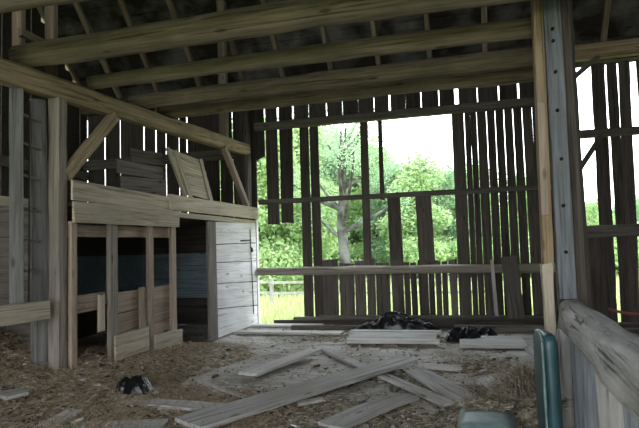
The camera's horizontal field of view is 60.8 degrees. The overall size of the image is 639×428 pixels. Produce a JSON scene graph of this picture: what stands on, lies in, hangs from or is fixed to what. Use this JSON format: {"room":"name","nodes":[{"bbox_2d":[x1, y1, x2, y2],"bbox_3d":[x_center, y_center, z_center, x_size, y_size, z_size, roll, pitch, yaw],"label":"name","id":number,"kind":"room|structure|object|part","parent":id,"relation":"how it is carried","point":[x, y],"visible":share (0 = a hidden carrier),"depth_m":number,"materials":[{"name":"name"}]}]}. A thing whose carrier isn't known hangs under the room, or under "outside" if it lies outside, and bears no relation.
{"room":"farm building","nodes":[
{"label":"farm building","id":0,"kind":"room"},
{"bbox_2d":[0,8,88,201],"bbox_3d":[-7.499,-4.548,5.908,0.167,13.529,14.936,-3,-4,15],"label":"wall","id":1,"kind":"structure","parent":0,"point":[76,122],"depth_m":11.22,"materials":[{"name":"brown wood"}]},
{"bbox_2d":[67,324,575,427],"bbox_3d":[-0.781,1.827,3.712,13.592,0.102,14.950,-3,-4,15],"label":"floor","id":2,"kind":"structure","parent":0,"point":[324,361],"depth_m":7.54,"materials":[{"name":"grey concrete"}]},
{"bbox_2d":[0,196,27,205],"bbox_3d":[-4.087,0.877,5.933,0.180,2.300,3.454,-3,-4,15],"label":"board","id":3,"kind":"object","parent":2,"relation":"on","point":[4,200],"visible":0.02,"depth_m":6.67,"materials":[{"name":"brown wood"}]},
{"bbox_2d":[29,99,48,367],"bbox_3d":[-3.092,0.370,6.010,0.188,3.300,0.097,-1,-4,-27],"label":"post","id":4,"kind":"object","parent":2,"relation":"on","point":[38,191],"visible":0.77,"depth_m":5.99,"materials":[{"name":"grey wood"}]},
{"bbox_2d":[0,301,49,325],"bbox_3d":[-3.119,0.960,4.991,0.051,0.201,1.727,-3,-5,15],"label":"board","id":5,"kind":"object","parent":4,"relation":"attached to","point":[10,314],"visible":1,"depth_m":5.47,"materials":[{"name":"brown wood"}]},
{"bbox_2d":[9,87,41,303],"bbox_3d":[-3.088,-0.156,5.773,0.130,2.312,0.450,-3,-4,15],"label":"ladder","id":6,"kind":"object","parent":4,"relation":"attached to","point":[16,95],"visible":0.97,"depth_m":5.62,"materials":[{"name":"grey wood"}]},
{"bbox_3d":[-3.129,-0.165,5.625,0.135,2.312,0.052,0,-4,-27],"label":"rail","id":7,"kind":"part","parent":6,"relation":"part of","materials":[{"name":"grey wood"}]},
{"bbox_3d":[-3.083,-0.127,5.787,0.015,2.180,0.015,-1,-4,-7],"label":"rail","id":8,"kind":"part","parent":6,"relation":"part of","materials":[{"name":"wood"}]},
{"bbox_2d":[47,97,66,369],"bbox_3d":[-2.933,0.353,6.105,0.161,3.335,0.191,-3,-4,15],"label":"post","id":9,"kind":"object","parent":2,"relation":"on","point":[57,106],"visible":0.91,"depth_m":6.05,"materials":[{"name":"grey wood"}]},
{"bbox_2d":[65,112,118,180],"bbox_3d":[-2.796,-0.853,6.677,0.104,0.994,0.993,-3,-4,15],"label":"diagonal brace","id":10,"kind":"object","parent":9,"relation":"attached to","point":[81,155],"visible":0.92,"depth_m":6.60,"materials":[{"name":"brown wood"}]},
{"bbox_2d":[0,58,250,154],"bbox_3d":[-2.826,-1.422,6.893,0.238,0.677,9.669,-3,-4,15],"label":"tie beam","id":11,"kind":"structure","parent":9,"relation":"on","point":[33,81],"depth_m":6.86,"materials":[{"name":"brown wood"}]},
{"bbox_2d":[12,9,25,45],"bbox_3d":[-3.401,-5.697,6.201,0.130,8.565,0.103,-3,-4,15],"label":"strut","id":12,"kind":"object","parent":11,"relation":"on","point":[18,17],"visible":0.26,"depth_m":5.91,"materials":[{"name":"brown wood"}]},
{"bbox_2d":[0,0,87,13],"bbox_3d":[-0.902,-1.874,3.924,5.600,0.377,0.374,-3,-4,15],"label":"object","id":13,"kind":"structure","parent":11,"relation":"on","point":[6,6],"depth_m":4.27,"materials":[{"name":"brown wood"}]},
{"bbox_2d":[44,5,57,76],"bbox_3d":[-3.267,-5.414,6.647,0.141,8.013,0.111,-3,-4,15],"label":"strut","id":14,"kind":"object","parent":11,"relation":"on","point":[51,12],"visible":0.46,"depth_m":6.38,"materials":[{"name":"brown wood"}]},
{"bbox_2d":[17,28,45,41],"bbox_3d":[-3.154,-1.945,6.122,0.061,0.083,0.558,-3,-4,15],"label":"diagonal brace","id":15,"kind":"object","parent":14,"relation":"attached to","point":[23,33],"visible":0.5,"depth_m":5.95,"materials":[{"name":"brown wood"}]},
{"bbox_2d":[217,0,228,154],"bbox_3d":[-1.906,-2.699,10.745,0.178,3.062,0.144,-3,-4,15],"label":"strut","id":16,"kind":"object","parent":11,"relation":"on","point":[221,4],"visible":0.38,"depth_m":10.69,"materials":[{"name":"brown wood"}]},
{"bbox_2d":[8,0,528,67],"bbox_3d":[-0.577,-1.811,5.121,5.500,0.307,0.315,-3,-4,15],"label":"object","id":17,"kind":"structure","parent":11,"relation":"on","point":[279,17],"depth_m":5.10,"materials":[{"name":"brown wood"}]},
{"bbox_2d":[86,17,531,89],"bbox_3d":[-0.286,-1.760,6.112,5.280,0.220,0.227,-3,-4,14],"label":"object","id":18,"kind":"structure","parent":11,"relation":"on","point":[521,28],"depth_m":5.93,"materials":[{"name":"brown wood"}]},
{"bbox_2d":[127,47,532,107],"bbox_3d":[-0.023,-1.752,7.167,5.600,0.234,0.228,-3,-4,15],"label":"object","id":19,"kind":"structure","parent":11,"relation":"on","point":[519,57],"depth_m":6.99,"materials":[{"name":"brown wood"}]},
{"bbox_2d":[158,66,533,117],"bbox_3d":[0.235,-1.742,7.929,5.700,0.236,0.232,-3,-4,15],"label":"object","id":20,"kind":"structure","parent":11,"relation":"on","point":[506,76],"depth_m":7.77,"materials":[{"name":"brown wood"}]},
{"bbox_2d":[34,408,82,427],"bbox_3d":[-2.327,1.834,4.884,0.175,0.052,0.472,-2,-4,8],"label":"plank","id":21,"kind":"object","parent":2,"relation":"on","point":[69,413],"visible":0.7,"depth_m":4.92,"materials":[{"name":"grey wood"}]},
{"bbox_2d":[73,418,167,427],"bbox_3d":[-1.714,1.820,4.649,0.806,0.041,0.281,-2,-4,-2],"label":"plank","id":22,"kind":"object","parent":2,"relation":"on","point":[153,423],"visible":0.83,"depth_m":4.68,"materials":[{"name":"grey wood"}]},
{"bbox_2d":[0,180,260,368],"bbox_3d":[-3.329,1.004,9.194,2.748,2.463,5.662,-3,-4,15],"label":"stall","id":23,"kind":"object","parent":2,"relation":"on","point":[139,267],"visible":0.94,"depth_m":8.38,"materials":[{"name":"brown wood"}]},
{"bbox_2d":[116,148,166,196],"bbox_3d":[-2.902,-0.512,8.220,0.548,1.001,1.372,-3,-4,15],"label":"panel","id":24,"kind":"object","parent":23,"relation":"on","point":[149,169],"visible":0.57,"depth_m":8.34,"materials":[{"name":"wood"}]},
{"bbox_3d":[-3.424,1.167,9.136,2.560,0.950,5.380,-3,-4,15],"label":"painted panel","id":25,"kind":"part","parent":23,"relation":"part of","materials":[{"name":"wood"}]},
{"bbox_2d":[165,147,212,200],"bbox_3d":[-2.203,-0.618,9.421,0.207,0.892,1.382,-3,-4,15],"label":"panel","id":26,"kind":"object","parent":23,"relation":"on","point":[190,173],"visible":0.93,"depth_m":9.38,"materials":[{"name":"brown wood"}]},
{"bbox_2d":[234,110,251,206],"bbox_3d":[-1.630,-1.257,11.573,0.321,2.560,0.294,-3,-4,15],"label":"post","id":27,"kind":"object","parent":23,"relation":"on","point":[241,118],"visible":0.57,"depth_m":11.46,"materials":[{"name":"brown wood"}]},
{"bbox_2d":[220,144,249,205],"bbox_3d":[-1.662,-0.722,10.824,0.104,1.157,1.184,-3,-4,15],"label":"diagonal brace","id":28,"kind":"object","parent":27,"relation":"attached to","point":[225,151],"visible":0.93,"depth_m":10.74,"materials":[{"name":"brown wood"}]},
{"bbox_2d":[240,230,253,313],"bbox_3d":[-1.432,1.166,10.940,0.074,1.731,0.560,-3,-4,15],"label":"strap","id":29,"kind":"object","parent":23,"relation":"attached to","point":[251,248],"visible":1,"depth_m":11.15,"materials":[{"name":"metal"}]},
{"bbox_2d":[116,398,223,410],"bbox_3d":[-1.453,1.850,5.292,1.149,0.040,0.239,-3,-4,18],"label":"plank","id":30,"kind":"object","parent":2,"relation":"on","point":[188,407],"visible":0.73,"depth_m":5.24,"materials":[{"name":"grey wood"}]},
{"bbox_2d":[0,326,351,427],"bbox_3d":[-2.329,1.496,6.750,5.150,1.066,5.038,-3,-4,15],"label":"straw","id":31,"kind":"object","parent":2,"relation":"on","point":[92,347],"visible":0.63,"depth_m":5.62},
{"bbox_2d":[0,387,29,399],"bbox_3d":[-2.859,1.674,5.084,0.334,0.030,0.273,-6,-5,44],"label":"plank","id":32,"kind":"object","parent":31,"relation":"on","point":[14,393],"visible":0.98,"depth_m":5.03,"materials":[{"name":"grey wood"}]},
{"bbox_2d":[115,375,152,396],"bbox_3d":[-1.979,1.808,5.789,0.453,0.188,0.291,-3,-4,15],"label":"plastic bag","id":33,"kind":"object","parent":31,"relation":"on","point":[140,383],"visible":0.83,"depth_m":5.72,"materials":[{"name":"black plastic"}]},
{"bbox_2d":[195,380,246,397],"bbox_3d":[-1.074,1.895,5.914,0.073,0.021,1.049,1,-5,-40],"label":"stick","id":34,"kind":"object","parent":2,"relation":"on","point":[213,386],"visible":0.8,"depth_m":5.90,"materials":[{"name":"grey wood"}]},
{"bbox_2d":[0,327,532,427],"bbox_3d":[-0.477,1.549,7.347,6.144,0.935,6.516,-3,-4,15],"label":"chips","id":35,"kind":"object","parent":2,"relation":"on","point":[391,388],"visible":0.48,"depth_m":5.88,"materials":[{"name":"brown wood"}]},
{"bbox_2d":[0,327,537,427],"bbox_3d":[0.208,1.813,7.000,4.781,0.310,6.797,-3,-4,15],"label":"straw","id":36,"kind":"object","parent":2,"relation":"on","point":[447,330],"visible":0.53,"depth_m":5.39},
{"bbox_2d":[0,327,538,427],"bbox_3d":[-2.219,1.522,6.410,9.070,1.004,9.360,-3,-4,15],"label":"ground","id":37,"kind":"structure","parent":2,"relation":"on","point":[230,354],"depth_m":5.66,"materials":[{"name":"soil"}]},
{"bbox_2d":[238,348,320,376],"bbox_3d":[-0.457,1.909,7.080,0.293,0.036,1.524,-4,-3,32],"label":"plank","id":38,"kind":"object","parent":2,"relation":"on","point":[260,369],"visible":1,"depth_m":6.88,"materials":[{"name":"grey wood"}]},
{"bbox_2d":[252,323,323,327],"bbox_3d":[-0.517,2.225,10.858,1.658,0.050,0.303,-3,-4,15],"label":"plank","id":39,"kind":"object","parent":2,"relation":"on","point":[258,325],"visible":0.62,"depth_m":10.88,"materials":[{"name":"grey wood"}]},
{"bbox_2d":[235,330,343,334],"bbox_3d":[-0.558,2.144,9.861,2.006,0.041,0.254,-3,-4,16],"label":"plank","id":40,"kind":"object","parent":2,"relation":"on","point":[274,332],"visible":0.98,"depth_m":9.78,"materials":[{"name":"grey wood"}]},
{"bbox_2d":[175,356,416,427],"bbox_3d":[-0.013,1.804,5.731,0.434,0.043,3.179,-6,-5,44],"label":"plank","id":41,"kind":"object","parent":2,"relation":"on","point":[285,395],"visible":1,"depth_m":5.31,"materials":[{"name":"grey wood"}]},
{"bbox_2d":[274,320,323,323],"bbox_3d":[0.330,2.153,10.849,2.607,0.083,0.082,-3,-4,15],"label":"plank","id":42,"kind":"object","parent":2,"relation":"on","point":[275,321],"visible":0.33,"depth_m":11.00,"materials":[{"name":"wood"}]},
{"bbox_2d":[296,397,325,405],"bbox_3d":[-0.093,1.824,5.311,0.293,0.021,0.140,0,-4,-23],"label":"scrap","id":43,"kind":"object","parent":2,"relation":"on","point":[320,399],"visible":0.85,"depth_m":5.29,"materials":[{"name":"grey wood"}]},
{"bbox_2d":[291,325,359,329],"bbox_3d":[0.588,2.103,10.081,2.310,0.082,0.132,-3,-4,14],"label":"plank","id":44,"kind":"object","parent":2,"relation":"on","point":[293,327],"visible":0.56,"depth_m":10.16,"materials":[{"name":"wood"}]},
{"bbox_2d":[324,320,374,324],"bbox_3d":[2.221,2.044,10.185,4.406,0.113,0.143,-3,-4,15],"label":"plank","id":45,"kind":"object","parent":2,"relation":"on","point":[326,322],"visible":0.15,"depth_m":10.58,"materials":[{"name":"wood"}]},
{"bbox_2d":[319,315,557,319],"bbox_3d":[2.218,1.940,10.197,4.609,0.082,0.134,-3,-4,15],"label":"plank","id":46,"kind":"object","parent":45,"relation":"on","point":[321,317],"visible":0.52,"depth_m":10.23,"materials":[{"name":"brown wood"}]},
{"bbox_2d":[318,393,419,427],"bbox_3d":[0.480,1.753,4.894,0.300,0.055,1.153,-5,-5,43],"label":"plank","id":47,"kind":"object","parent":2,"relation":"on","point":[378,406],"visible":0.99,"depth_m":4.77,"materials":[{"name":"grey wood"}]},
{"bbox_2d":[321,348,455,406],"bbox_3d":[0.633,1.885,6.559,0.150,0.031,3.265,0,-4,-21],"label":"plank","id":48,"kind":"object","parent":2,"relation":"on","point":[426,394],"visible":0.82,"depth_m":5.83,"materials":[{"name":"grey wood"}]},
{"bbox_2d":[346,332,436,341],"bbox_3d":[1.191,2.008,8.874,1.410,0.050,0.753,-3,-4,14],"label":"flat panel","id":49,"kind":"object","parent":2,"relation":"on","point":[382,335],"visible":0.59,"depth_m":8.90,"materials":[{"name":"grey wood"}]},
{"bbox_2d":[347,338,439,344],"bbox_3d":[1.127,1.964,8.412,1.430,0.061,0.142,-3,-4,14],"label":"plank","id":50,"kind":"object","parent":2,"relation":"on","point":[349,340],"visible":1,"depth_m":8.36,"materials":[{"name":"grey wood"}]},
{"bbox_2d":[349,329,440,334],"bbox_3d":[1.287,2.020,9.320,1.558,0.062,0.143,-3,-4,15],"label":"plank","id":51,"kind":"object","parent":2,"relation":"on","point":[351,331],"visible":0.56,"depth_m":9.27,"materials":[{"name":"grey wood"}]},
{"bbox_2d":[355,311,439,329],"bbox_3d":[1.374,1.913,9.771,1.624,0.345,0.638,-3,-4,15],"label":"plastic bag","id":52,"kind":"object","parent":2,"relation":"on","point":[391,320],"visible":0.82,"depth_m":9.67,"materials":[{"name":"black plastic"}]},
{"bbox_2d":[421,363,463,371],"bbox_3d":[1.525,1.888,6.717,0.529,0.031,0.270,-4,-4,25],"label":"plank","id":53,"kind":"object","parent":2,"relation":"on","point":[447,367],"visible":0.92,"depth_m":6.67,"materials":[{"name":"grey wood"}]},
{"bbox_2d":[406,369,480,402],"bbox_3d":[1.265,1.803,5.782,0.299,0.036,1.357,-1,-4,-11],"label":"plank","id":54,"kind":"object","parent":2,"relation":"on","point":[433,381],"visible":0.88,"depth_m":5.67,"materials":[{"name":"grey wood"}]},
{"bbox_2d":[445,326,480,341],"bbox_3d":[2.270,1.876,8.627,0.550,0.227,0.476,-3,-4,15],"label":"plastic bag","id":55,"kind":"object","parent":2,"relation":"on","point":[456,333],"visible":0.83,"depth_m":8.49,"materials":[{"name":"black plastic"}]},
{"bbox_2d":[462,326,497,335],"bbox_3d":[2.588,1.924,8.977,0.669,0.160,0.267,-3,-4,15],"label":"plastic bag","id":56,"kind":"object","parent":2,"relation":"on","point":[483,331],"visible":0.44,"depth_m":8.87,"materials":[{"name":"black plastic"}]},
{"bbox_2d":[457,406,515,427],"bbox_3d":[1.295,1.647,4.222,0.438,0.220,0.653,-3,-4,15],"label":"cushion","id":57,"kind":"object","parent":2,"relation":"on","point":[468,418],"visible":0.82,"depth_m":4.09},
{"bbox_2d":[457,397,513,411],"bbox_3d":[1.339,1.537,4.388,0.446,0.041,0.356,-3,-4,15],"label":"debris","id":58,"kind":"object","parent":57,"relation":"on","point":[478,404],"visible":1,"depth_m":4.37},
{"bbox_2d":[420,318,556,328],"bbox_3d":[3.121,1.948,9.703,2.610,0.183,0.153,-3,-4,16],"label":"plank","id":59,"kind":"object","parent":2,"relation":"on","point":[441,323],"visible":0.5,"depth_m":9.71,"materials":[{"name":"wood"}]},
{"bbox_2d":[490,260,497,315],"bbox_3d":[3.200,1.353,9.983,0.064,1.029,0.340,-3,-4,11],"label":"leaning stick","id":60,"kind":"object","parent":59,"relation":"on","point":[491,261],"visible":1,"depth_m":9.97,"materials":[{"name":"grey wood"}]},
{"bbox_2d":[459,336,527,348],"bbox_3d":[2.597,1.932,8.237,0.938,0.050,0.852,-3,-4,14],"label":"flat panel","id":61,"kind":"object","parent":2,"relation":"on","point":[500,342],"visible":0.84,"depth_m":8.01,"materials":[{"name":"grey wood"}]},
{"bbox_2d":[454,324,557,331],"bbox_3d":[3.335,1.957,9.332,2.010,0.102,0.154,-3,-4,14],"label":"plank","id":62,"kind":"object","parent":2,"relation":"on","point":[497,328],"visible":0.51,"depth_m":9.29,"materials":[{"name":"wood"}]},
{"bbox_2d":[440,360,573,413],"bbox_3d":[1.786,1.590,5.410,1.187,0.443,2.170,-3,-4,15],"label":"heap","id":63,"kind":"object","parent":2,"relation":"on","point":[505,389],"visible":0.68,"depth_m":4.81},
{"bbox_2d":[475,373,503,390],"bbox_3d":[1.825,1.651,5.395,0.488,0.084,0.351,-1,-4,-13],"label":"plank","id":64,"kind":"object","parent":63,"relation":"on","point":[484,383],"visible":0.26,"depth_m":5.42,"materials":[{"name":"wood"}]},
{"bbox_2d":[501,255,524,318],"bbox_3d":[3.485,1.398,9.797,0.283,1.291,0.535,-2,-4,7],"label":"leaning board","id":65,"kind":"object","parent":2,"relation":"on","point":[514,300],"visible":0.92,"depth_m":9.81,"materials":[{"name":"brown wood"}]},
{"bbox_2d":[524,344,533,360],"bbox_3d":[2.855,1.866,7.299,0.116,0.032,1.228,-3,-4,12],"label":"plank","id":66,"kind":"object","parent":2,"relation":"on","point":[529,349],"visible":0.59,"depth_m":7.41,"materials":[{"name":"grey wood"}]},
{"bbox_2d":[533,328,562,427],"bbox_3d":[1.704,1.303,4.069,0.130,0.859,0.489,-3,-4,15],"label":"cushion","id":67,"kind":"object","parent":2,"relation":"on","point":[546,360],"visible":1,"depth_m":3.88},
{"bbox_2d":[549,144,558,307],"bbox_3d":[3.018,0.169,6.747,0.213,3.420,0.216,-2,-4,15],"label":"post","id":68,"kind":"object","parent":2,"relation":"on","point":[549,144],"visible":0.09,"depth_m":6.77,"materials":[{"name":"brown wood"}]},
{"bbox_2d":[531,0,591,340],"bbox_3d":[2.110,-1.328,4.939,0.406,6.221,0.322,-3,-4,15],"label":"post","id":69,"kind":"object","parent":2,"relation":"on","point":[554,66],"visible":0.88,"depth_m":4.78,"materials":[{"name":"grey wood"}]},
{"bbox_2d":[557,299,638,427],"bbox_3d":[1.572,1.120,2.556,0.408,1.046,4.484,-3,-4,17],"label":"wooden partition","id":70,"kind":"object","parent":2,"relation":"on","point":[599,358],"visible":0.98,"depth_m":3.46,"materials":[{"name":"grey wood"}]},
{"bbox_3d":[2.053,1.353,4.529,0.128,0.780,0.143,-2,-4,15],"label":"post","id":71,"kind":"part","parent":70,"relation":"part of","materials":[{"name":"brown wood"}]},
{"bbox_2d":[616,322,638,327],"bbox_3d":[5.653,1.857,8.915,2.309,0.142,0.253,-3,-4,14],"label":"plank","id":72,"kind":"object","parent":2,"relation":"on","point":[622,324],"visible":0.22,"depth_m":8.95,"materials":[{"name":"brown wood"}]},
{"bbox_2d":[623,328,638,334],"bbox_3d":[5.522,1.839,8.432,2.307,0.122,0.254,-3,-4,14],"label":"plank","id":73,"kind":"object","parent":2,"relation":"on","point":[632,330],"visible":0.18,"depth_m":8.48,"materials":[{"name":"brown wood"}]},
{"bbox_2d":[36,0,638,120],"bbox_3d":[-1.086,-7.487,4.264,14.600,8.839,15.800,-3,-4,15],"label":"ceiling","id":74,"kind":"structure","parent":0,"point":[602,20],"depth_m":11.18,"materials":[{"name":"brown wood"}]},
{"bbox_2d":[81,35,638,321],"bbox_3d":[1.063,-0.396,10.949,13.624,5.452,0.344,-3,-4,15],"label":"wall","id":75,"kind":"structure","parent":0,"point":[621,131],"depth_m":10.62,"materials":[{"name":"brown wood"}]},
{"bbox_3d":[-0.846,-2.684,11.598,9.800,0.276,0.212,-3,-4,15],"label":"wall plate","id":76,"kind":"part","parent":75,"relation":"part of","materials":[{"name":"brown wood"}]},
{"bbox_3d":[2.116,2.042,10.473,5.450,0.139,0.176,-3,-4,15],"label":"sill","id":77,"kind":"part","parent":75,"relation":"part of","materials":[{"name":"wood"}]},
{"bbox_3d":[5.703,-3.011,9.794,3.800,0.309,0.211,-3,-4,15],"label":"wall plate","id":78,"kind":"part","parent":75,"relation":"part of","materials":[{"name":"beige wood"}]},
{"bbox_2d":[260,270,620,322],"bbox_3d":[4.408,4.016,34.895,130.000,1.718,130.000,-3,-4,15],"label":"ground","id":79,"kind":"structure","parent":0,"point":[616,270],"depth_m":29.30,"materials":[{"name":"green plant"}]},
{"bbox_2d":[220,126,298,276],"bbox_3d":[-4.890,-0.346,33.671,7.437,11.382,8.239,-1,-4,-9],"label":"tree","id":80,"kind":"object","parent":79,"relation":"on","point":[281,232],"visible":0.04,"depth_m":30.89,"materials":[{"name":"green plant"}]},
{"bbox_2d":[220,118,338,294],"bbox_3d":[-2.757,-0.298,31.831,7.922,10.944,7.150,-3,-4,15],"label":"tree","id":81,"kind":"object","parent":79,"relation":"on","point":[292,256],"visible":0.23,"depth_m":30.49,"materials":[{"name":"green plant"}]},
{"bbox_2d":[277,104,354,245],"bbox_3d":[-1.232,-1.688,42.025,10.141,14.009,9.153,2,-5,-42],"label":"tree","id":82,"kind":"object","parent":79,"relation":"on","point":[333,190],"visible":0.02,"depth_m":40.18,"materials":[{"name":"green plant"}]},
{"bbox_2d":[310,126,360,194],"bbox_3d":[0.775,-1.285,47.726,9.507,13.133,8.581,-3,-4,23],"label":"tree","id":83,"kind":"object","parent":79,"relation":"on","point":[333,173],"visible":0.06,"depth_m":45.59,"materials":[{"name":"green plant"}]},
{"bbox_2d":[328,242,362,276],"bbox_3d":[1.585,3.333,39.886,4.145,3.205,6.808,-2,-4,10],"label":"bush","id":84,"kind":"object","parent":79,"relation":"on","point":[336,253],"visible":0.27,"depth_m":37.82,"materials":[{"name":"green plant"}]},
{"bbox_2d":[279,105,413,291],"bbox_3d":[0.965,-0.808,27.914,6.646,10.854,6.449,-4,-5,34],"label":"tree","id":85,"kind":"object","parent":79,"relation":"on","point":[347,153],"visible":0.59,"depth_m":27.52,"materials":[{"name":"green plant"}]},
{"bbox_2d":[332,241,363,262],"bbox_3d":[2.872,3.402,40.574,3.606,2.789,5.924,-4,-4,28],"label":"bush","id":86,"kind":"object","parent":79,"relation":"on","point":[357,249],"visible":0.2,"depth_m":38.58,"materials":[{"name":"green plant"}]},
{"bbox_2d":[335,136,395,245],"bbox_3d":[4.017,-0.784,44.589,8.239,11.382,7.436,1,-5,-34],"label":"tree","id":87,"kind":"object","parent":79,"relation":"on","point":[355,206],"visible":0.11,"depth_m":42.41,"materials":[{"name":"green plant"}]},
{"bbox_2d":[358,231,385,261],"bbox_3d":[6.557,2.907,41.449,7.675,3.613,4.672,0,-4,-20],"label":"bush","id":88,"kind":"object","parent":79,"relation":"on","point":[375,237],"visible":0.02,"depth_m":40.10,"materials":[{"name":"green plant"}]},
{"bbox_2d":[260,276,484,308],"bbox_3d":[-1.979,3.284,22.422,17.645,1.469,0.172,-4,-4,25],"label":"fence","id":89,"kind":"object","parent":79,"relation":"on","point":[271,292],"visible":0.17,"depth_m":22.12,"materials":[{"name":"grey wood"}]},
{"bbox_3d":[-2.990,3.296,22.833,2.201,0.104,0.051,-4,-4,25],"label":"rail","id":90,"kind":"part","parent":89,"relation":"part of","materials":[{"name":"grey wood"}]},
{"bbox_3d":[-1.972,3.331,22.430,0.134,1.371,0.125,-2,-4,15],"label":"post","id":91,"kind":"part","parent":89,"relation":"part of","materials":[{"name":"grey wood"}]},
{"bbox_3d":[-1.036,2.751,21.940,2.214,0.107,0.052,-4,-4,25],"label":"rail","id":92,"kind":"part","parent":89,"relation":"part of","materials":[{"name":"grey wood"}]},
{"bbox_3d":[-1.020,3.181,21.910,2.198,0.106,0.052,-4,-4,25],"label":"rail","id":93,"kind":"part","parent":89,"relation":"part of","materials":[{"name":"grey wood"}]},
{"bbox_2d":[351,160,415,265],"bbox_3d":[5.463,0.334,39.909,5.720,8.756,6.338,-2,-4,-1],"label":"tree","id":94,"kind":"object","parent":79,"relation":"on","point":[379,253],"visible":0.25,"depth_m":39.79,"materials":[{"name":"green plant"}]},
{"bbox_2d":[375,146,454,274],"bbox_3d":[7.197,-0.060,37.502,6.845,9.456,6.178,0,-4,-25],"label":"tree","id":95,"kind":"object","parent":79,"relation":"on","point":[413,177],"visible":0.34,"depth_m":36.32,"materials":[{"name":"green plant"}]},
{"bbox_2d":[407,252,448,282],"bbox_3d":[6.699,3.303,33.253,3.035,2.347,4.985,-4,-4,26],"label":"bush","id":96,"kind":"object","parent":79,"relation":"on","point":[416,252],"visible":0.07,"depth_m":31.85,"materials":[{"name":"green plant"}]},
{"bbox_2d":[403,236,492,275],"bbox_3d":[7.967,2.883,34.183,7.231,3.404,4.402,-1,-4,-16],"label":"bush","id":97,"kind":"object","parent":79,"relation":"on","point":[441,253],"visible":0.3,"depth_m":32.97,"materials":[{"name":"green plant"}]},
{"bbox_2d":[425,164,491,240],"bbox_3d":[9.151,0.458,39.099,5.377,8.230,5.958,2,-5,-44],"label":"tree","id":98,"kind":"object","parent":79,"relation":"on","point":[446,200],"visible":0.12,"depth_m":37.74,"materials":[{"name":"green plant"}]},
{"bbox_2d":[466,159,518,243],"bbox_3d":[11.708,0.152,40.495,5.720,8.756,6.338,-3,-4,13],"label":"tree","id":99,"kind":"object","parent":79,"relation":"on","point":[478,159],"visible":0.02,"depth_m":38.76,"materials":[{"name":"green plant"}]},
{"bbox_2d":[501,245,530,274],"bbox_3d":[11.271,3.148,35.316,5.355,2.521,3.260,-5,-5,37],"label":"bush","id":100,"kind":"object","parent":79,"relation":"on","point":[519,245],"visible":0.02,"depth_m":34.27,"materials":[{"name":"green plant"}]},
{"bbox_2d":[507,171,528,235],"bbox_3d":[15.406,0.482,42.505,5.704,7.880,5.148,-1,-4,-11],"label":"tree","id":101,"kind":"object","parent":79,"relation":"on","point":[515,171],"visible":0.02,"depth_m":41.79,"materials":[{"name":"green plant"}]},
{"bbox_2d":[528,236,638,266],"bbox_3d":[15.883,2.540,32.696,4.343,3.359,7.134,2,-5,-45],"label":"bush","id":102,"kind":"object","parent":79,"relation":"on","point":[615,243],"visible":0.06,"depth_m":30.39,"materials":[{"name":"green plant"}]},
{"bbox_2d":[585,198,614,225],"bbox_3d":[20.271,1.486,40.138,3.547,5.428,3.930,0,-4,-21],"label":"tree","id":103,"kind":"object","parent":79,"relation":"on","point":[592,218],"visible":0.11,"depth_m":39.55,"materials":[{"name":"green plant"}]},
{"bbox_2d":[612,194,638,223],"bbox_3d":[23.663,1.211,41.166,3.776,5.779,4.183,-1,-4,-13],"label":"tree","id":104,"kind":"object","parent":79,"relation":"on","point":[637,196],"visible":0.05,"depth_m":40.99,"materials":[{"name":"green plant"}]},
{"bbox_2d":[614,222,638,271],"bbox_3d":[18.915,2.287,33.128,4.792,3.706,7.872,-3,-4,19],"label":"bush","id":105,"kind":"object","parent":79,"relation":"on","point":[637,222],"visible":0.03,"depth_m":30.98,"materials":[{"name":"green plant"}]},
{"bbox_2d":[609,308,638,314],"bbox_3d":[5.292,1.609,8.431,1.473,0.321,0.044,-3,-4,15],"label":"rusty pipe","id":106,"kind":"object","parent":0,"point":[610,309],"visible":1,"depth_m":8.56,"materials":[{"name":"red metal"}]}
]}

